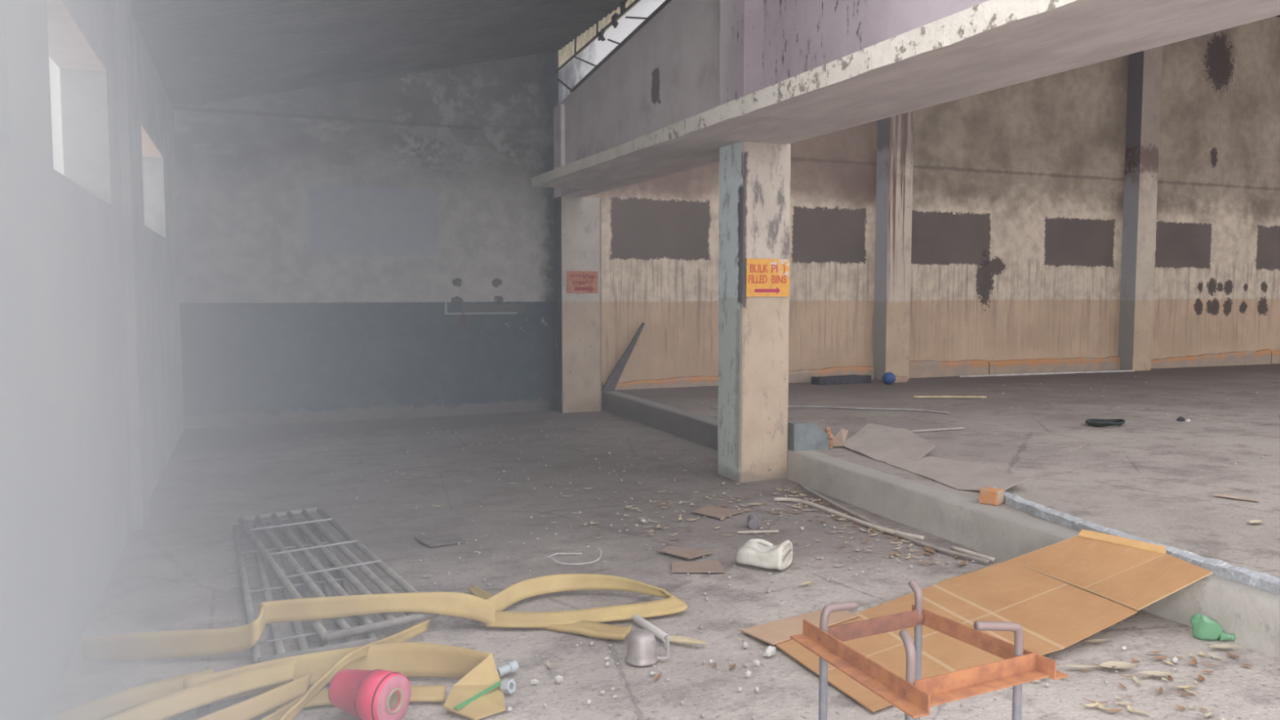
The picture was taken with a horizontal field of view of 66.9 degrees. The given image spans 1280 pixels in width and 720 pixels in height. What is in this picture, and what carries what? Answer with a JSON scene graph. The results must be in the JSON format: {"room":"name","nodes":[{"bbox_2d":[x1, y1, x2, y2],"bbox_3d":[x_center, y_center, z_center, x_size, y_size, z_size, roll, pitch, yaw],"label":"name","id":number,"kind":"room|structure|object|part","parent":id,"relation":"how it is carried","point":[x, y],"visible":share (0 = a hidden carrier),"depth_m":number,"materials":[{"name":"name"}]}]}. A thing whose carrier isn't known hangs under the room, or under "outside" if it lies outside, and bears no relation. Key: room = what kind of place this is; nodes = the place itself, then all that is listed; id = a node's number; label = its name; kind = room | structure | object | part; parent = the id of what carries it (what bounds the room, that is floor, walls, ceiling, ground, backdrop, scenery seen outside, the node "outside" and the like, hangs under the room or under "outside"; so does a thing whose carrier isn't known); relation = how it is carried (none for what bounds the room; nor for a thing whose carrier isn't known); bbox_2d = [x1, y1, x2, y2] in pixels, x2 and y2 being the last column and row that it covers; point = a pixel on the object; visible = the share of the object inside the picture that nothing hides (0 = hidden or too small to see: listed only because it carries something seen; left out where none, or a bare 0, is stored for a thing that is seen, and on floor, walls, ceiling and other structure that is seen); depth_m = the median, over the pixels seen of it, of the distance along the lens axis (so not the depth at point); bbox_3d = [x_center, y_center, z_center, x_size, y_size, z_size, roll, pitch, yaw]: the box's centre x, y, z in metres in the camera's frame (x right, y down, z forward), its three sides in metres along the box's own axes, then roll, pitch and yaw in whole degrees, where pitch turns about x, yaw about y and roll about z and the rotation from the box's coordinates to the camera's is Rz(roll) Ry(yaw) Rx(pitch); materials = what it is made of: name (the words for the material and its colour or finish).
{"room":"abandoned warehouse","nodes":[
{"label":"abandoned warehouse","id":0,"kind":"room"},
{"bbox_2d":[0,0,183,719],"bbox_3d":[-3.366,-0.734,6.136,0.275,3.800,10.108,-2,4,-22],"label":"wall","id":1,"kind":"structure","parent":0,"point":[91,406],"depth_m":4.32,"materials":[{"name":"paint"}]},
{"bbox_2d":[0,0,12,147],"bbox_3d":[-1.977,-1.067,2.549,0.234,0.790,1.476,-2,4,-22],"label":"window","id":2,"kind":"structure","parent":1,"relation":"in","point":[5,112],"depth_m":3.27,"materials":[{"name":"glass"}]},
{"bbox_2d":[44,0,111,207],"bbox_3d":[-2.861,-1.223,4.754,0.234,0.790,1.816,-2,4,-22],"label":"window","id":3,"kind":"structure","parent":1,"relation":"in","point":[82,75],"depth_m":5.55,"materials":[{"name":"glass"}]},
{"bbox_2d":[140,122,165,239],"bbox_3d":[-4.272,-1.472,8.270,0.234,0.790,2.026,-2,4,-22],"label":"window","id":4,"kind":"structure","parent":1,"relation":"in","point":[153,170],"depth_m":9.19,"materials":[{"name":"glass"}]},
{"bbox_2d":[238,506,439,641],"bbox_3d":[-1.765,1.126,5.369,0.550,0.095,2.543,-2,5,-30],"label":"metal grate","id":5,"kind":"object","parent":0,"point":[391,620],"depth_m":5.18,"materials":[{"name":"metal"}]},
{"bbox_3d":[-2.187,1.033,6.092,0.503,0.010,0.012,-3,5,-35],"label":"cross rod","id":6,"kind":"part","parent":5,"relation":"part of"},
{"bbox_3d":[-1.865,1.073,5.543,0.507,0.010,0.012,-3,5,-36],"label":"cross rod","id":7,"kind":"part","parent":5,"relation":"part of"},
{"bbox_3d":[-1.617,1.103,5.120,0.510,0.010,0.012,-3,5,-37],"label":"cross rod","id":8,"kind":"part","parent":5,"relation":"part of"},
{"bbox_3d":[-1.543,1.176,5.033,0.064,0.043,0.480,-2,4,-23],"label":"steel grille","id":9,"kind":"part","parent":5,"relation":"part of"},
{"bbox_2d":[130,0,627,107],"bbox_3d":[-1.923,-3.073,8.118,5.310,1.296,7.400,-2,4,-23],"label":"ceiling","id":10,"kind":"structure","parent":0,"point":[201,51],"depth_m":9.35,"materials":[{"name":"paint"}]},
{"bbox_2d":[41,409,1279,719],"bbox_3d":[-0.350,1.195,5.169,5.750,0.008,14.600,-2,4,-23],"label":"floor","id":11,"kind":"structure","parent":0,"point":[180,571],"depth_m":5.39,"materials":[{"name":"concrete"}]},
{"bbox_2d":[52,659,312,719],"bbox_3d":[-1.679,1.249,3.461,0.728,0.112,0.863,1,4,20],"label":"hose","id":12,"kind":"object","parent":11,"relation":"on","point":[164,699],"visible":0.91,"depth_m":3.57,"materials":[{"name":"fabric"}]},
{"bbox_2d":[233,524,293,623],"bbox_3d":[-2.111,1.151,5.382,0.253,0.043,2.055,-2,4,-23],"label":"metal grate","id":13,"kind":"object","parent":11,"relation":"in","point":[250,615],"depth_m":5.11,"materials":[{"name":"metal"}]},
{"bbox_2d":[266,538,287,575],"bbox_3d":[-2.081,1.141,5.527,0.079,0.043,0.838,-2,4,-23],"label":"metal grate","id":14,"kind":"object","parent":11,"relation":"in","point":[278,559],"depth_m":5.53,"materials":[{"name":"metal"}]},
{"bbox_2d":[285,535,304,569],"bbox_3d":[-2.012,1.134,5.622,0.064,0.043,0.806,-2,4,-23],"label":"metal grate","id":15,"kind":"object","parent":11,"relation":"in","point":[295,554],"depth_m":5.64,"materials":[{"name":"metal"}]},
{"bbox_3d":[-2.100,1.110,5.730,0.487,0.010,0.012,-2,5,-27],"label":"cross rod","id":16,"kind":"part","parent":15,"relation":"part of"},
{"bbox_2d":[300,530,320,563],"bbox_3d":[-1.960,1.125,5.748,0.056,0.043,0.802,-2,4,-23],"label":"metal grate","id":17,"kind":"object","parent":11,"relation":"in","point":[308,544],"depth_m":5.78,"materials":[{"name":"metal"}]},
{"bbox_2d":[250,620,377,663],"bbox_3d":[-1.437,1.231,4.253,0.506,0.043,0.484,-2,4,-23],"label":"metal grate","id":18,"kind":"object","parent":11,"relation":"in","point":[300,635],"depth_m":4.18,"materials":[{"name":"metal"}]},
{"bbox_3d":[-1.447,1.212,4.286,0.478,0.010,0.012,-2,5,-29],"label":"cross rod","id":19,"kind":"part","parent":18,"relation":"part of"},
{"bbox_2d":[314,572,334,596],"bbox_3d":[-1.636,1.178,4.998,0.073,0.043,0.451,-2,4,-23],"label":"metal grate","id":20,"kind":"object","parent":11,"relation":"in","point":[329,592],"depth_m":4.99,"materials":[{"name":"metal"}]},
{"bbox_3d":[-1.768,1.162,4.997,0.483,0.010,0.012,-2,5,-28],"label":"cross rod","id":21,"kind":"part","parent":20,"relation":"part of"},
{"bbox_2d":[183,641,505,719],"bbox_3d":[-1.095,1.220,3.735,1.214,0.134,0.412,0,4,4],"label":"hose","id":22,"kind":"object","parent":11,"relation":"on","point":[477,695],"visible":0.65,"depth_m":3.81,"materials":[{"name":"fabric"}]},
{"bbox_2d":[278,618,430,719],"bbox_3d":[-1.138,1.205,3.748,0.051,0.150,1.338,1,4,15],"label":"strip","id":23,"kind":"object","parent":11,"relation":"on","point":[360,652],"visible":0.88,"depth_m":3.70,"materials":[{"name":"fabric"}]},
{"bbox_2d":[328,668,410,719],"bbox_3d":[-0.984,1.209,3.504,0.260,0.191,0.191,2,5,27],"label":"roll","id":24,"kind":"object","parent":11,"relation":"on","point":[378,694],"visible":1,"depth_m":3.45,"materials":[{"name":"plastic"}]},
{"bbox_2d":[81,573,687,660],"bbox_3d":[-1.070,1.131,4.562,2.609,0.202,0.869,0,4,-6],"label":"hose","id":25,"kind":"object","parent":11,"relation":"on","point":[483,606],"visible":1,"depth_m":4.40,"materials":[{"name":"fabric"}]},
{"bbox_2d":[413,533,464,546],"bbox_3d":[-1.245,1.118,6.011,0.270,0.014,0.260,-2,4,-23],"label":"scrap","id":26,"kind":"object","parent":11,"relation":"on","point":[438,540],"visible":1,"depth_m":6.01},
{"bbox_2d":[496,660,518,676],"bbox_3d":[-0.538,1.248,3.921,0.089,0.048,0.044,-3,5,-41],"label":"pipe fitting","id":27,"kind":"object","parent":11,"relation":"on","point":[512,666],"visible":0.88,"depth_m":3.91,"materials":[{"name":"white plastic"}]},
{"bbox_2d":[500,678,515,693],"bbox_3d":[-0.509,1.258,3.738,0.044,0.055,0.056,2,5,30],"label":"nut","id":28,"kind":"object","parent":11,"relation":"on","point":[508,686],"visible":1,"depth_m":3.73,"materials":[{"name":"white plastic"}]},
{"bbox_2d":[530,678,538,684],"bbox_3d":[-0.417,1.273,3.838,0.034,0.024,0.017,0,4,-4],"label":"chip","id":29,"kind":"object","parent":11,"relation":"on","point":[534,681],"visible":1,"depth_m":3.83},
{"bbox_2d":[554,675,563,683],"bbox_3d":[-0.324,1.271,3.855,0.035,0.036,0.029,1,4,14],"label":"chip","id":30,"kind":"object","parent":11,"relation":"on","point":[557,678],"visible":1,"depth_m":3.84,"materials":[{"name":"stone"}]},
{"bbox_2d":[546,547,601,564],"bbox_3d":[-0.383,1.134,5.611,0.317,0.041,0.235,0,4,2],"label":"wire loop","id":31,"kind":"object","parent":11,"relation":"on","point":[548,557],"visible":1,"depth_m":5.60,"materials":[{"name":"metal"}]},
{"bbox_2d":[553,196,601,413],"bbox_3d":[-0.806,-0.704,12.582,0.540,2.770,0.300,-2,4,-23],"label":"pillar","id":32,"kind":"structure","parent":11,"relation":"on","point":[577,220],"depth_m":12.45,"materials":[{"name":"concrete"}]},
{"bbox_2d":[566,271,598,293],"bbox_3d":[-0.735,-0.998,12.421,0.420,0.280,0.017,-2,4,-23],"label":"painted sign","id":33,"kind":"object","parent":32,"relation":"attached to","point":[578,282],"visible":1,"depth_m":12.41,"materials":[{"name":"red paint"}]},
{"bbox_2d":[560,187,608,197],"bbox_3d":[-0.665,-2.094,11.835,0.290,0.110,1.020,-2,4,-23],"label":"beam","id":34,"kind":"structure","parent":32,"relation":"on","point":[565,192],"depth_m":11.93,"materials":[{"name":"grey paint"}]},
{"bbox_2d":[553,0,763,198],"bbox_3d":[-0.007,-2.854,10.101,0.420,1.870,5.200,-2,4,-23],"label":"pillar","id":35,"kind":"structure","parent":32,"relation":"on","point":[741,21],"depth_m":7.77,"materials":[{"name":"paint"}]},
{"bbox_2d":[625,628,669,666],"bbox_3d":[0.024,1.203,4.087,0.177,0.123,0.138,-2,4,-23],"label":"mug","id":36,"kind":"object","parent":11,"relation":"on","point":[642,647],"visible":1,"depth_m":4.04,"materials":[{"name":"metal"}]},
{"bbox_3d":[0.097,1.212,4.076,0.054,0.102,0.017,0,4,-4],"label":"handle","id":37,"kind":"part","parent":36,"relation":"part of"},
{"bbox_2d":[632,613,670,642],"bbox_3d":[0.049,1.222,4.415,0.038,0.038,0.301,-2,5,-27],"label":"pipe stub","id":38,"kind":"object","parent":11,"relation":"on","point":[641,621],"visible":0.79,"depth_m":4.40,"materials":[{"name":"grey plastic"}]},
{"bbox_2d":[663,635,708,644],"bbox_3d":[0.190,1.234,4.268,0.237,0.022,0.041,2,4,24],"label":"husk","id":39,"kind":"object","parent":11,"relation":"on","point":[681,639],"visible":0.98,"depth_m":4.25,"materials":[{"name":"plant"}]},
{"bbox_2d":[657,546,715,559],"bbox_3d":[0.268,1.134,5.757,0.225,0.014,0.279,-4,6,-44],"label":"scrap","id":40,"kind":"object","parent":11,"relation":"on","point":[687,553],"visible":1,"depth_m":5.72,"materials":[{"name":"cardboard"}]},
{"bbox_2d":[671,560,725,572],"bbox_3d":[0.325,1.162,5.462,0.296,0.006,0.230,0,4,1],"label":"scrap","id":41,"kind":"object","parent":11,"relation":"on","point":[712,566],"visible":1,"depth_m":5.43,"materials":[{"name":"cardboard"}]},
{"bbox_2d":[692,505,743,518],"bbox_3d":[0.522,1.061,6.790,0.318,0.014,0.260,4,5,43],"label":"scrap","id":42,"kind":"object","parent":11,"relation":"on","point":[708,510],"visible":1,"depth_m":6.76,"materials":[{"name":"cardboard"}]},
{"bbox_2d":[742,641,747,648],"bbox_3d":[0.461,1.244,4.233,0.030,0.029,0.031,-2,4,-23],"label":"chip","id":43,"kind":"object","parent":11,"relation":"on","point":[744,644],"visible":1,"depth_m":4.22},
{"bbox_2d":[744,670,751,677],"bbox_3d":[0.436,1.267,3.909,0.032,0.032,0.026,-2,4,-23],"label":"chip","id":44,"kind":"object","parent":11,"relation":"on","point":[748,673],"visible":1,"depth_m":3.90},
{"bbox_2d":[746,514,759,528],"bbox_3d":[0.742,1.068,6.406,0.072,0.078,0.121,0,4,-4],"label":"stub","id":45,"kind":"object","parent":11,"relation":"on","point":[753,522],"visible":1,"depth_m":6.35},
{"bbox_2d":[717,142,791,482],"bbox_3d":[0.947,-0.386,8.091,0.468,2.770,0.409,-2,4,-23],"label":"pillar","id":46,"kind":"structure","parent":11,"relation":"on","point":[754,214],"depth_m":7.92,"materials":[{"name":"paint"}]},
{"bbox_2d":[745,258,790,297],"bbox_3d":[1.042,-0.668,7.879,0.404,0.307,0.014,-2,4,-23],"label":"painted sign","id":47,"kind":"object","parent":46,"relation":"attached to","point":[765,277],"visible":1,"depth_m":7.87,"materials":[{"name":"yellow paint"}]},
{"bbox_2d":[531,0,1279,190],"bbox_3d":[1.623,-1.660,5.624,0.986,0.141,12.250,-2,4,-23],"label":"concrete beam","id":48,"kind":"structure","parent":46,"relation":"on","point":[991,45],"depth_m":5.30,"materials":[{"name":"grey paint"}]},
{"bbox_2d":[752,659,759,666],"bbox_3d":[0.483,1.258,4.025,0.030,0.030,0.028,3,5,40],"label":"chip","id":49,"kind":"object","parent":11,"relation":"on","point":[755,662],"visible":1,"depth_m":4.01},
{"bbox_2d":[754,686,759,692],"bbox_3d":[0.455,1.280,3.764,0.017,0.024,0.027,-2,4,-23],"label":"chip","id":50,"kind":"object","parent":11,"relation":"on","point":[756,689],"visible":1,"depth_m":3.76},
{"bbox_2d":[736,529,778,533],"bbox_3d":[0.757,1.103,6.223,0.273,0.018,0.022,0,4,-6],"label":"stick","id":51,"kind":"object","parent":11,"relation":"on","point":[766,531],"visible":1,"depth_m":6.21,"materials":[{"name":"brown wood"}]},
{"bbox_2d":[305,422,1214,719],"bbox_3d":[-0.517,1.033,7.317,3.301,0.019,8.306,-2,4,-23],"label":"crumbs","id":52,"kind":"object","parent":11,"relation":"on","point":[602,691],"visible":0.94,"depth_m":5.46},
{"bbox_2d":[735,538,792,569],"bbox_3d":[0.691,1.087,5.486,0.301,0.153,0.203,2,5,28],"label":"jerrycan","id":53,"kind":"object","parent":11,"relation":"on","point":[765,554],"visible":1,"depth_m":5.43,"materials":[{"name":"plastic"}]},
{"bbox_3d":[0.672,1.058,5.541,0.184,0.075,0.033,2,4,23],"label":"handle","id":54,"kind":"part","parent":53,"relation":"part of","materials":[{"name":"white plastic"}]},
{"bbox_2d":[762,645,775,656],"bbox_3d":[0.555,1.244,4.144,0.044,0.049,0.066,3,5,33],"label":"chip","id":55,"kind":"object","parent":11,"relation":"on","point":[769,651],"visible":1,"depth_m":4.12,"materials":[{"name":"stone"}]},
{"bbox_2d":[800,581,811,584],"bbox_3d":[0.880,1.182,5.129,0.100,0.006,0.030,-3,5,-35],"label":"dry leaf","id":56,"kind":"object","parent":11,"relation":"on","point":[807,582],"visible":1,"depth_m":5.14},
{"bbox_2d":[386,448,1253,719],"bbox_3d":[0.113,1.104,6.210,3.143,0.016,6.758,-2,4,-23],"label":"leaf litter","id":57,"kind":"object","parent":11,"relation":"on","point":[1099,704],"visible":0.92,"depth_m":5.79,"materials":[{"name":"plant"}]},
{"bbox_2d":[773,497,924,540],"bbox_3d":[1.410,1.069,6.623,0.144,0.029,1.397,-3,5,-32],"label":"stick","id":58,"kind":"object","parent":11,"relation":"on","point":[775,499],"visible":0.98,"depth_m":6.58,"materials":[{"name":"brown wood"}]},
{"bbox_2d":[797,483,990,564],"bbox_3d":[1.562,1.069,6.557,0.151,0.042,2.262,-1,4,-19],"label":"stick","id":59,"kind":"object","parent":11,"relation":"on","point":[860,517],"visible":0.96,"depth_m":6.04,"materials":[{"name":"wood"}]},
{"bbox_2d":[790,579,1068,719],"bbox_3d":[0.874,1.043,2.993,0.601,0.598,0.645,-2,4,-23],"label":"frame","id":60,"kind":"object","parent":11,"relation":"on","point":[914,695],"visible":1,"depth_m":2.87,"materials":[{"name":"metal"}]},
{"bbox_3d":[0.638,1.056,3.135,0.135,0.552,0.027,-2,4,-23],"label":"rod","id":61,"kind":"part","parent":60,"relation":"part of","materials":[{"name":"metal"}]},
{"bbox_3d":[0.748,1.062,2.725,0.028,0.598,0.082,0,4,-3],"label":"rod","id":62,"kind":"part","parent":60,"relation":"part of","materials":[{"name":"metal"}]},
{"bbox_3d":[0.938,1.034,3.313,0.027,0.569,0.062,-2,4,-23],"label":"rod","id":63,"kind":"part","parent":60,"relation":"part of","materials":[{"name":"metal"}]},
{"bbox_3d":[1.061,1.056,2.872,0.162,0.588,0.031,-1,4,-15],"label":"rod","id":64,"kind":"part","parent":60,"relation":"part of","materials":[{"name":"metal"}]},
{"bbox_2d":[924,546,934,551],"bbox_3d":[1.729,1.135,5.785,0.050,0.008,0.129,0,4,5],"label":"dry leaf","id":65,"kind":"object","parent":11,"relation":"on","point":[927,548],"visible":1,"depth_m":5.80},
{"bbox_2d":[601,390,1279,658],"bbox_3d":[2.088,1.010,6.173,0.406,0.255,14.555,-2,4,-21],"label":"kerb","id":66,"kind":"object","parent":11,"relation":"on","point":[1251,613],"visible":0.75,"depth_m":6.03,"materials":[{"name":"concrete"}]},
{"bbox_2d":[787,422,835,450],"bbox_3d":[1.436,0.637,8.108,0.395,0.235,0.126,-1,4,-13],"label":"block","id":67,"kind":"object","parent":66,"relation":"on","point":[802,436],"visible":1,"depth_m":8.06,"materials":[{"name":"concrete"}]},
{"bbox_2d":[992,486,1279,594],"bbox_3d":[2.850,0.977,4.451,0.317,0.074,3.808,-1,4,-18],"label":"trim","id":68,"kind":"structure","parent":66,"relation":"on","point":[1259,580],"depth_m":4.74,"materials":[{"name":"metal"}]},
{"bbox_2d":[950,545,995,562],"bbox_3d":[1.954,1.138,5.691,0.025,0.025,0.313,-2,5,-30],"label":"stick","id":69,"kind":"object","parent":11,"relation":"on","point":[953,548],"visible":0.91,"depth_m":5.68,"materials":[{"name":"brown wood"}]},
{"bbox_2d":[740,528,1213,711],"bbox_3d":[1.551,1.081,4.506,2.109,0.298,1.076,-2,5,-27],"label":"cardboard sheet","id":70,"kind":"object","parent":11,"relation":"on","point":[1053,615],"visible":0.81,"depth_m":4.55,"materials":[{"name":"cardboard"}]},
{"bbox_3d":[1.409,1.185,4.410,1.817,0.100,0.920,-2,5,-30],"label":"panel","id":71,"kind":"part","parent":70,"relation":"part of","materials":[{"name":"brown cardboard"}]},
{"bbox_3d":[2.259,1.013,4.961,0.369,0.177,0.680,-2,4,-23],"label":"panel","id":72,"kind":"part","parent":70,"relation":"part of","materials":[{"name":"brown cardboard"}]},
{"bbox_3d":[2.395,1.040,4.581,0.413,0.176,0.341,-1,4,-9],"label":"panel","id":73,"kind":"part","parent":70,"relation":"part of","materials":[{"name":"brown cardboard"}]},
{"bbox_2d":[1062,664,1098,667],"bbox_3d":[1.816,1.261,3.988,0.160,0.010,0.030,0,4,6],"label":"dry leaf","id":74,"kind":"object","parent":11,"relation":"on","point":[1069,665],"visible":1,"depth_m":3.99,"materials":[{"name":"plant"}]},
{"bbox_2d":[1083,638,1110,642],"bbox_3d":[2.017,1.241,4.280,0.140,0.009,0.035,-1,4,-7],"label":"dry leaf","id":75,"kind":"object","parent":11,"relation":"on","point":[1091,640],"visible":1,"depth_m":4.29,"materials":[{"name":"plant"}]},
{"bbox_2d":[1098,661,1137,668],"bbox_3d":[1.968,1.260,3.988,0.162,0.012,0.084,-2,4,-23],"label":"dry leaf","id":76,"kind":"object","parent":11,"relation":"on","point":[1119,664],"visible":1,"depth_m":4.00,"materials":[{"name":"plant"}]},
{"bbox_2d":[1138,671,1175,675],"bbox_3d":[2.089,1.267,3.909,0.149,0.009,0.050,0,4,0],"label":"dry leaf","id":77,"kind":"object","parent":11,"relation":"on","point":[1152,673],"visible":1,"depth_m":3.92,"materials":[{"name":"plant"}]},
{"bbox_2d":[1171,656,1177,662],"bbox_3d":[2.242,1.257,4.061,0.022,0.029,0.039,3,5,39],"label":"chip","id":78,"kind":"object","parent":11,"relation":"on","point":[1175,660],"visible":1,"depth_m":4.05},
{"bbox_2d":[1190,613,1235,640],"bbox_3d":[2.559,1.191,4.337,0.176,0.118,0.092,0,4,4],"label":"plastic bottle","id":79,"kind":"object","parent":11,"relation":"on","point":[1203,627],"visible":1,"depth_m":4.30,"materials":[{"name":"green"}]},
{"bbox_2d":[1208,644,1238,648],"bbox_3d":[2.537,1.246,4.209,0.139,0.009,0.050,-1,4,-9],"label":"dry leaf","id":80,"kind":"object","parent":11,"relation":"on","point":[1220,646],"visible":1,"depth_m":4.22,"materials":[{"name":"plant"}]},
{"bbox_2d":[173,0,1279,429],"bbox_3d":[6.008,-2.836,15.657,25.500,6.650,0.250,-2,4,-23],"label":"wall","id":81,"kind":"structure","parent":0,"point":[381,248],"depth_m":13.06,"materials":[{"name":"paint"}]},
{"bbox_2d":[601,365,874,390],"bbox_3d":[1.511,0.278,13.772,4.380,0.264,0.069,-2,4,-23],"label":"baseboard","id":82,"kind":"structure","parent":81,"relation":"attached to","point":[694,381],"depth_m":13.54,"materials":[{"name":"orange paint"}]},
{"bbox_2d":[873,111,914,380],"bbox_3d":[3.786,-2.772,14.407,0.430,6.400,0.300,-2,4,-23],"label":"pilaster","id":83,"kind":"object","parent":81,"relation":"attached to","point":[895,135],"visible":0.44,"depth_m":14.36,"materials":[{"name":"paint"}]},
{"bbox_2d":[908,355,1120,377],"bbox_3d":[6.094,0.109,15.727,4.650,0.326,0.071,-2,4,-23],"label":"baseboard","id":84,"kind":"structure","parent":81,"relation":"attached to","point":[1109,363],"depth_m":15.65,"materials":[{"name":"orange paint"}]},
{"bbox_2d":[1118,45,1162,370],"bbox_3d":[8.483,-2.914,16.414,0.430,6.400,0.300,-2,4,-23],"label":"pilaster","id":85,"kind":"object","parent":81,"relation":"attached to","point":[1144,67],"visible":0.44,"depth_m":16.32,"materials":[{"name":"paint"}]},
{"bbox_2d":[1151,349,1279,368],"bbox_3d":[12.994,-0.088,18.674,9.440,0.303,0.073,-2,4,-23],"label":"baseboard","id":86,"kind":"structure","parent":81,"relation":"attached to","point":[1260,357],"depth_m":17.63,"materials":[{"name":"orange paint"}]},
{"bbox_2d":[558,0,989,165],"bbox_3d":[1.646,-2.619,6.274,0.100,1.760,13.550,-2,4,-23],"label":"wall","id":87,"kind":"structure","parent":0,"point":[667,73],"depth_m":8.82,"materials":[{"name":"paint"}]},
{"bbox_2d":[555,0,671,104],"bbox_3d":[-0.314,-3.499,10.653,0.055,0.752,3.842,-2,4,-23],"label":"window","id":88,"kind":"structure","parent":87,"relation":"in","point":[571,76],"depth_m":11.05,"materials":[{"name":"glass"}]},
{"bbox_3d":[-0.289,-3.721,10.650,0.001,0.307,3.840,-2,4,-23],"label":"pane","id":89,"kind":"part","parent":88,"relation":"part of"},
{"bbox_2d":[597,28,605,41],"bbox_3d":[-0.428,-3.629,10.837,0.033,0.136,0.179,-2,4,-23],"label":"rag","id":90,"kind":"object","parent":88,"relation":"attached to","point":[601,37],"visible":1,"depth_m":10.82,"materials":[{"name":"fabric"}]},
{"bbox_2d":[611,13,618,28],"bbox_3d":[-0.273,-3.664,10.476,0.031,0.156,0.180,-2,4,-23],"label":"rag","id":91,"kind":"object","parent":88,"relation":"attached to","point":[614,18],"visible":1,"depth_m":10.45,"materials":[{"name":"fabric"}]},
{"bbox_2d":[618,0,626,13],"bbox_3d":[-0.186,-3.738,10.259,0.032,0.132,0.180,-2,4,-23],"label":"rag","id":92,"kind":"object","parent":88,"relation":"attached to","point":[622,6],"visible":1,"depth_m":10.21,"materials":[{"name":"fabric"}]},
{"bbox_2d":[614,363,1279,577],"bbox_3d":[11.343,0.633,10.117,20.235,0.061,14.540,-2,4,-23],"label":"floor","id":93,"kind":"structure","parent":0,"point":[1142,488],"depth_m":8.80,"materials":[{"name":"concrete"}]},
{"bbox_2d":[602,322,644,391],"bbox_3d":[-0.215,-0.026,12.918,0.611,0.940,0.044,-2,4,-25],"label":"plank","id":94,"kind":"object","parent":93,"relation":"on","point":[612,380],"visible":0.96,"depth_m":12.89,"materials":[{"name":"wood"}]},
{"bbox_2d":[711,405,949,413],"bbox_3d":[2.087,0.543,10.801,2.578,0.023,0.318,1,4,11],"label":"pipe","id":95,"kind":"object","parent":93,"relation":"on","point":[810,406],"visible":0.79,"depth_m":10.79,"materials":[{"name":"metal"}]},
{"bbox_2d":[832,428,848,446],"bbox_3d":[1.722,0.659,8.375,0.120,0.116,0.469,1,4,17],"label":"scrap","id":96,"kind":"object","parent":93,"relation":"on","point":[840,439],"visible":1,"depth_m":8.29,"materials":[{"name":"cardboard"}]},
{"bbox_2d":[811,374,871,385],"bbox_3d":[2.905,0.284,13.972,0.908,0.120,0.215,-2,4,-23],"label":"wooden beam","id":97,"kind":"structure","parent":93,"relation":"on","point":[850,379],"depth_m":13.87,"materials":[{"name":"wood"}]},
{"bbox_2d":[882,372,895,384],"bbox_3d":[3.550,0.262,13.812,0.200,0.177,0.170,-2,4,-23],"label":"ball","id":98,"kind":"object","parent":93,"relation":"on","point":[888,378],"visible":1,"depth_m":13.75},
{"bbox_2d":[844,422,935,462],"bbox_3d":[2.032,0.692,8.142,0.668,0.098,1.667,0,4,2],"label":"cardboard sheet","id":99,"kind":"object","parent":93,"relation":"on","point":[878,442],"visible":1,"depth_m":8.05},
{"bbox_2d":[893,376,907,382],"bbox_3d":[3.736,0.285,14.155,0.330,0.085,0.140,-2,4,-23],"label":"brick piece","id":100,"kind":"object","parent":93,"relation":"on","point":[898,379],"visible":0.52,"depth_m":14.12,"materials":[{"name":"brick"}]},
{"bbox_2d":[910,426,964,432],"bbox_3d":[2.810,0.658,9.142,0.611,0.025,0.023,-1,4,-20],"label":"stick","id":101,"kind":"object","parent":93,"relation":"on","point":[955,428],"visible":0.94,"depth_m":9.13,"materials":[{"name":"wood"}]},
{"bbox_2d":[913,395,986,398],"bbox_3d":[3.831,0.457,11.969,0.896,0.027,0.029,0,4,1],"label":"cane","id":102,"kind":"object","parent":93,"relation":"on","point":[973,397],"visible":1,"depth_m":11.96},
{"bbox_2d":[884,456,1025,490],"bbox_3d":[2.261,0.793,6.913,0.518,0.075,1.342,-1,4,-13],"label":"cardboard sheet","id":103,"kind":"object","parent":93,"relation":"on","point":[956,474],"visible":0.98,"depth_m":6.85,"materials":[{"name":"cardboard"}]},
{"bbox_2d":[701,376,1267,512],"bbox_3d":[5.470,0.624,9.803,8.256,0.024,8.002,-2,4,-23],"label":"crumbs","id":104,"kind":"object","parent":93,"relation":"on","point":[1260,457],"visible":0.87,"depth_m":10.39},
{"bbox_2d":[978,487,1004,505],"bbox_3d":[2.181,0.846,6.020,0.133,0.093,0.098,3,5,38],"label":"brick piece","id":105,"kind":"object","parent":93,"relation":"on","point":[988,495],"visible":1,"depth_m":5.99,"materials":[{"name":"brick"}]},
{"bbox_2d":[959,369,1134,377],"bbox_3d":[6.636,0.220,15.677,3.603,0.054,0.052,-2,4,-21],"label":"conduit","id":106,"kind":"object","parent":93,"relation":"on","point":[1095,371],"visible":1,"depth_m":15.59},
{"bbox_2d":[1084,418,1125,426],"bbox_3d":[4.598,0.620,9.575,0.442,0.056,0.282,-2,4,-23],"label":"cable coil","id":107,"kind":"object","parent":93,"relation":"on","point":[1093,422],"visible":1,"depth_m":9.50,"materials":[{"name":"rubber"}]},
{"bbox_2d":[1176,416,1185,422],"bbox_3d":[5.450,0.595,9.765,0.080,0.054,0.038,0,4,6],"label":"rag","id":108,"kind":"object","parent":93,"relation":"on","point":[1180,419],"visible":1,"depth_m":9.75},
{"bbox_2d":[1209,493,1259,502],"bbox_3d":[3.782,0.873,6.157,0.277,0.010,0.072,3,5,40],"label":"stick","id":109,"kind":"object","parent":93,"relation":"on","point":[1215,495],"visible":1,"depth_m":6.15,"materials":[{"name":"wood"}]},
{"bbox_2d":[1248,520,1262,523],"bbox_3d":[3.492,0.919,5.490,0.127,0.009,0.061,-2,4,-23],"label":"dry leaf","id":110,"kind":"object","parent":93,"relation":"on","point":[1250,521],"visible":1,"depth_m":5.50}
]}

